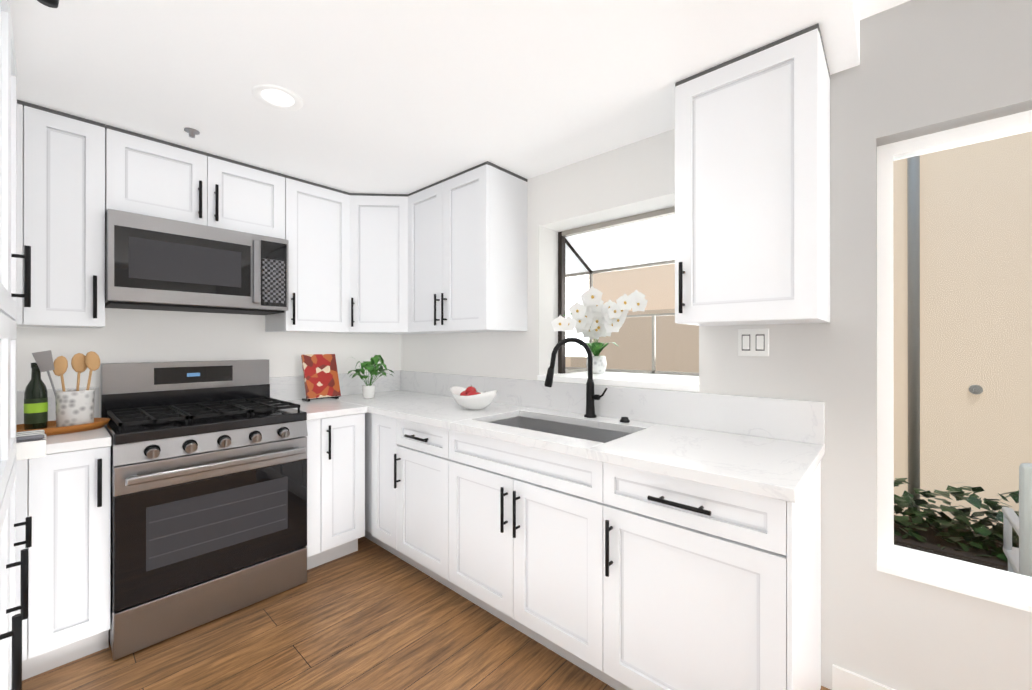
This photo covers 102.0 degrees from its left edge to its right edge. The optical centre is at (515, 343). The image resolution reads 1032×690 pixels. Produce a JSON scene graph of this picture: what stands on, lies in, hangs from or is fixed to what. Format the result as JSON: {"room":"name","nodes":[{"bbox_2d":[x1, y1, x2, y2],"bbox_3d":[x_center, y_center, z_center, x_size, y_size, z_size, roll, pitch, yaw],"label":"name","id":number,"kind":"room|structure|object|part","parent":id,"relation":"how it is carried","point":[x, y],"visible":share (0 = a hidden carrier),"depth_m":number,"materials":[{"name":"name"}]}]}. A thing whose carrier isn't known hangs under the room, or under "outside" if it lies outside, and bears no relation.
{"room":"kitchen","nodes":[
{"label":"kitchen","id":0,"kind":"room"},
{"bbox_2d":[16,308,400,417],"bbox_3d":[-1.825,-0.080,2.639,0.200,2.750,2.800,0,0,42],"label":"wall","id":1,"kind":"structure","parent":0,"point":[129,335],"depth_m":2.41,"materials":[{"name":"white paint"}]},
{"bbox_2d":[14,100,527,334],"bbox_3d":[-1.239,-0.541,2.115,1.370,0.926,2.396,0,0,42],"label":"upper cabinet","id":2,"kind":"object","parent":1,"relation":"attached to","point":[448,255],"visible":0.96,"depth_m":2.37,"materials":[{"name":"white wood"}]},
{"bbox_2d":[105,209,288,314],"bbox_3d":[-1.719,-0.395,2.282,0.430,0.423,0.758,0,0,42],"label":"microwave","id":3,"kind":"object","parent":2,"relation":"attached to","point":[156,263],"visible":0.98,"depth_m":2.10,"materials":[{"name":"brushed steel"},{"name":"black glass"}]},
{"bbox_3d":[-0.912,-0.531,2.775,0.393,0.906,0.061,0,0,-3],"label":"corner door","id":4,"kind":"part","parent":2,"relation":"part of","materials":[{"name":"white wood"}]},
{"bbox_2d":[22,536,829,689],"bbox_3d":[0.710,1.341,0.371,7.000,0.100,2.800,0,0,42],"label":"floor","id":5,"kind":"structure","parent":0,"point":[369,615],"depth_m":1.77,"materials":[{"name":"brown wood"}]},
{"bbox_2d":[0,0,31,689],"bbox_3d":[-1.044,0.143,0.609,2.270,2.298,0.411,0,0,42],"label":"pantry","id":6,"kind":"object","parent":5,"relation":"on","point":[10,649],"visible":0.98,"depth_m":1.17,"materials":[{"name":"white wood"}]},
{"bbox_2d":[16,387,111,680],"bbox_3d":[-2.092,0.756,1.685,0.667,1.075,0.620,0,0,42],"label":"base cabinet","id":7,"kind":"object","parent":5,"relation":"on","point":[63,492],"visible":0.79,"depth_m":1.64,"materials":[{"name":"white wood"}]},
{"bbox_2d":[16,430,45,460],"bbox_3d":[-1.847,0.381,1.587,0.168,0.083,0.085,0,0,42],"label":"folded towel","id":8,"kind":"object","parent":7,"relation":"on","point":[30,444],"visible":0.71,"depth_m":1.54,"materials":[{"name":"white fabric"}]},
{"bbox_2d":[16,350,109,435],"bbox_3d":[-1.994,0.203,1.804,0.241,0.351,0.355,0,0,42],"label":"utensil tray set","id":9,"kind":"object","parent":7,"relation":"on","point":[74,410],"visible":0.9,"depth_m":1.80,"materials":[{"name":"wood"}]},
{"bbox_2d":[16,387,111,453],"bbox_3d":[-2.098,0.317,1.690,0.653,0.198,0.620,0,0,42],"label":"countertop","id":10,"kind":"structure","parent":7,"relation":"on","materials":[{"name":"stone"}]},
{"bbox_2d":[100,359,307,660],"bbox_3d":[-1.596,0.697,2.171,0.705,1.195,0.758,0,0,42],"label":"range","id":11,"kind":"object","parent":5,"relation":"on","point":[208,512],"visible":1,"depth_m":1.97,"materials":[{"name":"silver metal"}]},
{"bbox_2d":[269,370,824,689],"bbox_3d":[-0.231,0.757,2.142,2.835,1.075,1.010,0,0,42],"label":"base cabinet","id":12,"kind":"object","parent":5,"relation":"on","point":[666,540],"depth_m":1.62,"materials":[{"name":"white wood"}]},
{"bbox_2d":[301,354,340,401],"bbox_3d":[-1.327,0.226,2.846,0.117,0.308,0.225,0,0,42],"label":"cookbook stand","id":13,"kind":"object","parent":12,"relation":"on","point":[320,375],"visible":1,"depth_m":2.83,"materials":[{"name":"red metal"}]},
{"bbox_2d":[269,371,399,419],"bbox_3d":[-1.051,0.319,2.862,0.653,0.198,0.990,0,0,42],"label":"countertop","id":14,"kind":"structure","parent":12,"relation":"on","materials":[{"name":"stone"}]},
{"bbox_2d":[348,355,394,398],"bbox_3d":[-1.007,0.230,2.937,0.318,0.300,0.345,0,0,42],"label":"potted plant","id":15,"kind":"object","parent":12,"relation":"on","point":[368,390],"visible":1,"depth_m":2.90,"materials":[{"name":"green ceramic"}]},
{"bbox_2d":[450,385,497,409],"bbox_3d":[-0.249,0.309,2.436,0.351,0.139,0.194,0,0,42],"label":"fruit bowl","id":16,"kind":"object","parent":12,"relation":"on","point":[470,397],"visible":1,"depth_m":2.36,"materials":[{"name":"white ceramic"}]},
{"bbox_2d":[326,370,824,502],"bbox_3d":[-0.112,0.414,2.275,2.835,0.390,0.653,0,0,42],"label":"countertop","id":17,"kind":"structure","parent":12,"relation":"on","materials":[{"name":"stone"}]},
{"bbox_2d":[544,337,607,417],"bbox_3d":[0.309,0.173,2.127,0.257,0.412,0.233,0,0,42],"label":"faucet","id":18,"kind":"object","parent":17,"relation":"on","point":[591,396],"visible":1,"depth_m":2.15,"materials":[{"name":"black metal"}]},
{"bbox_3d":[0.528,0.367,2.030,0.047,0.023,0.048,0,0,42],"label":"air switch button","id":19,"kind":"part","parent":12,"relation":"part of","materials":[{"name":"black metal"}]},
{"bbox_2d":[10,0,859,193],"bbox_3d":[-0.655,-1.087,1.594,2.940,0.160,2.400,0,0,42],"label":"ceiling","id":20,"kind":"structure","parent":0,"point":[403,96],"depth_m":1.54,"materials":[{"name":"white paint"}]},
{"bbox_2d":[37,0,58,7],"bbox_3d":[-1.322,-0.984,1.177,0.049,0.044,0.050,0,0,42],"label":"ceiling spotlight","id":21,"kind":"object","parent":20,"relation":"attached to","point":[52,3],"visible":1,"depth_m":1.18,"materials":[{"name":"black metal"}]},
{"bbox_2d":[184,128,199,137],"bbox_3d":[-1.529,-0.991,1.973,0.058,0.029,0.060,0,0,42],"label":"sprinkler","id":22,"kind":"object","parent":20,"relation":"attached to","point":[192,132],"visible":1,"depth_m":1.96,"materials":[{"name":"silver metal"}]},
{"bbox_2d":[252,84,302,110],"bbox_3d":[-0.973,-1.004,1.710,0.184,0.004,0.184,0,0,42],"label":"recessed light","id":23,"kind":"object","parent":20,"relation":"in","point":[274,98],"visible":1,"depth_m":1.71,"materials":[{"name":"white plastic"}]},
{"bbox_2d":[408,161,527,332],"bbox_3d":[-0.342,-0.540,2.661,0.761,0.926,0.387,0,0,42],"label":"upper cabinet","id":24,"kind":"object","parent":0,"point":[468,229],"depth_m":2.47,"materials":[{"name":"white wood"}]},
{"bbox_2d":[401,0,1031,689],"bbox_3d":[1.576,-0.082,1.343,7.000,2.750,0.200,0,0,42],"label":"wall","id":25,"kind":"structure","parent":0,"point":[929,66],"depth_m":1.51,"materials":[{"name":"white paint"}]},
{"bbox_2d":[537,207,698,391],"bbox_3d":[0.669,-0.245,2.399,0.920,0.921,0.595,0,0,42],"label":"garden window","id":26,"kind":"structure","parent":25,"relation":"in","point":[585,253],"depth_m":2.59,"materials":[{"name":"white glass"}]},
{"bbox_2d":[551,286,647,373],"bbox_3d":[0.533,-0.070,2.449,0.537,0.509,0.458,0,0,42],"label":"flower vase","id":27,"kind":"object","parent":26,"relation":"in","point":[594,317],"visible":0.98,"depth_m":2.46,"materials":[{"name":"ceramic"}]},
{"bbox_2d":[675,23,829,325],"bbox_3d":[0.879,-0.542,1.570,0.450,0.926,0.387,0,0,42],"label":"upper cabinet","id":28,"kind":"object","parent":25,"relation":"attached to","point":[752,187],"visible":1,"depth_m":1.44,"materials":[{"name":"white wood"}]},
{"bbox_2d":[738,329,768,355],"bbox_3d":[0.981,-0.005,1.731,0.114,0.113,0.010,0,0,42],"label":"light switch","id":29,"kind":"object","parent":25,"relation":"attached to","point":[753,342],"visible":1,"depth_m":1.73,"materials":[{"name":"white plastic"}]},
{"bbox_2d":[832,664,894,689],"bbox_3d":[2.571,1.241,0.308,3.740,0.100,0.012,0,0,42],"label":"baseboard","id":30,"kind":"structure","parent":25,"relation":"attached to","point":[843,679],"depth_m":1.51,"materials":[{"name":"white wood"}]},
{"bbox_2d":[877,110,1031,611],"bbox_3d":[1.864,0.033,1.038,1.465,1.520,0.170,0,0,42],"label":"window","id":31,"kind":"structure","parent":25,"relation":"in","point":[995,586],"depth_m":1.47,"materials":[{"name":"white"}]},
{"bbox_2d":[858,0,909,19],"bbox_3d":[0.710,-1.313,0.375,7.000,0.290,2.800,0,0,42],"label":"ceiling","id":32,"kind":"structure","parent":0,"point":[868,8],"depth_m":1.45,"materials":[{"name":"white paint"}]},
{"label":"outside","id":33,"kind":"structure","parent":0,"visible":0},
{"bbox_2d":[593,131,1031,576],"bbox_3d":[2.285,-1.530,2.589,14.000,6.350,2.600,0,0,42],"label":"exterior wall","id":34,"kind":"structure","parent":33,"point":[684,357],"depth_m":3.12,"materials":[{"name":"beige paint"}]}
]}

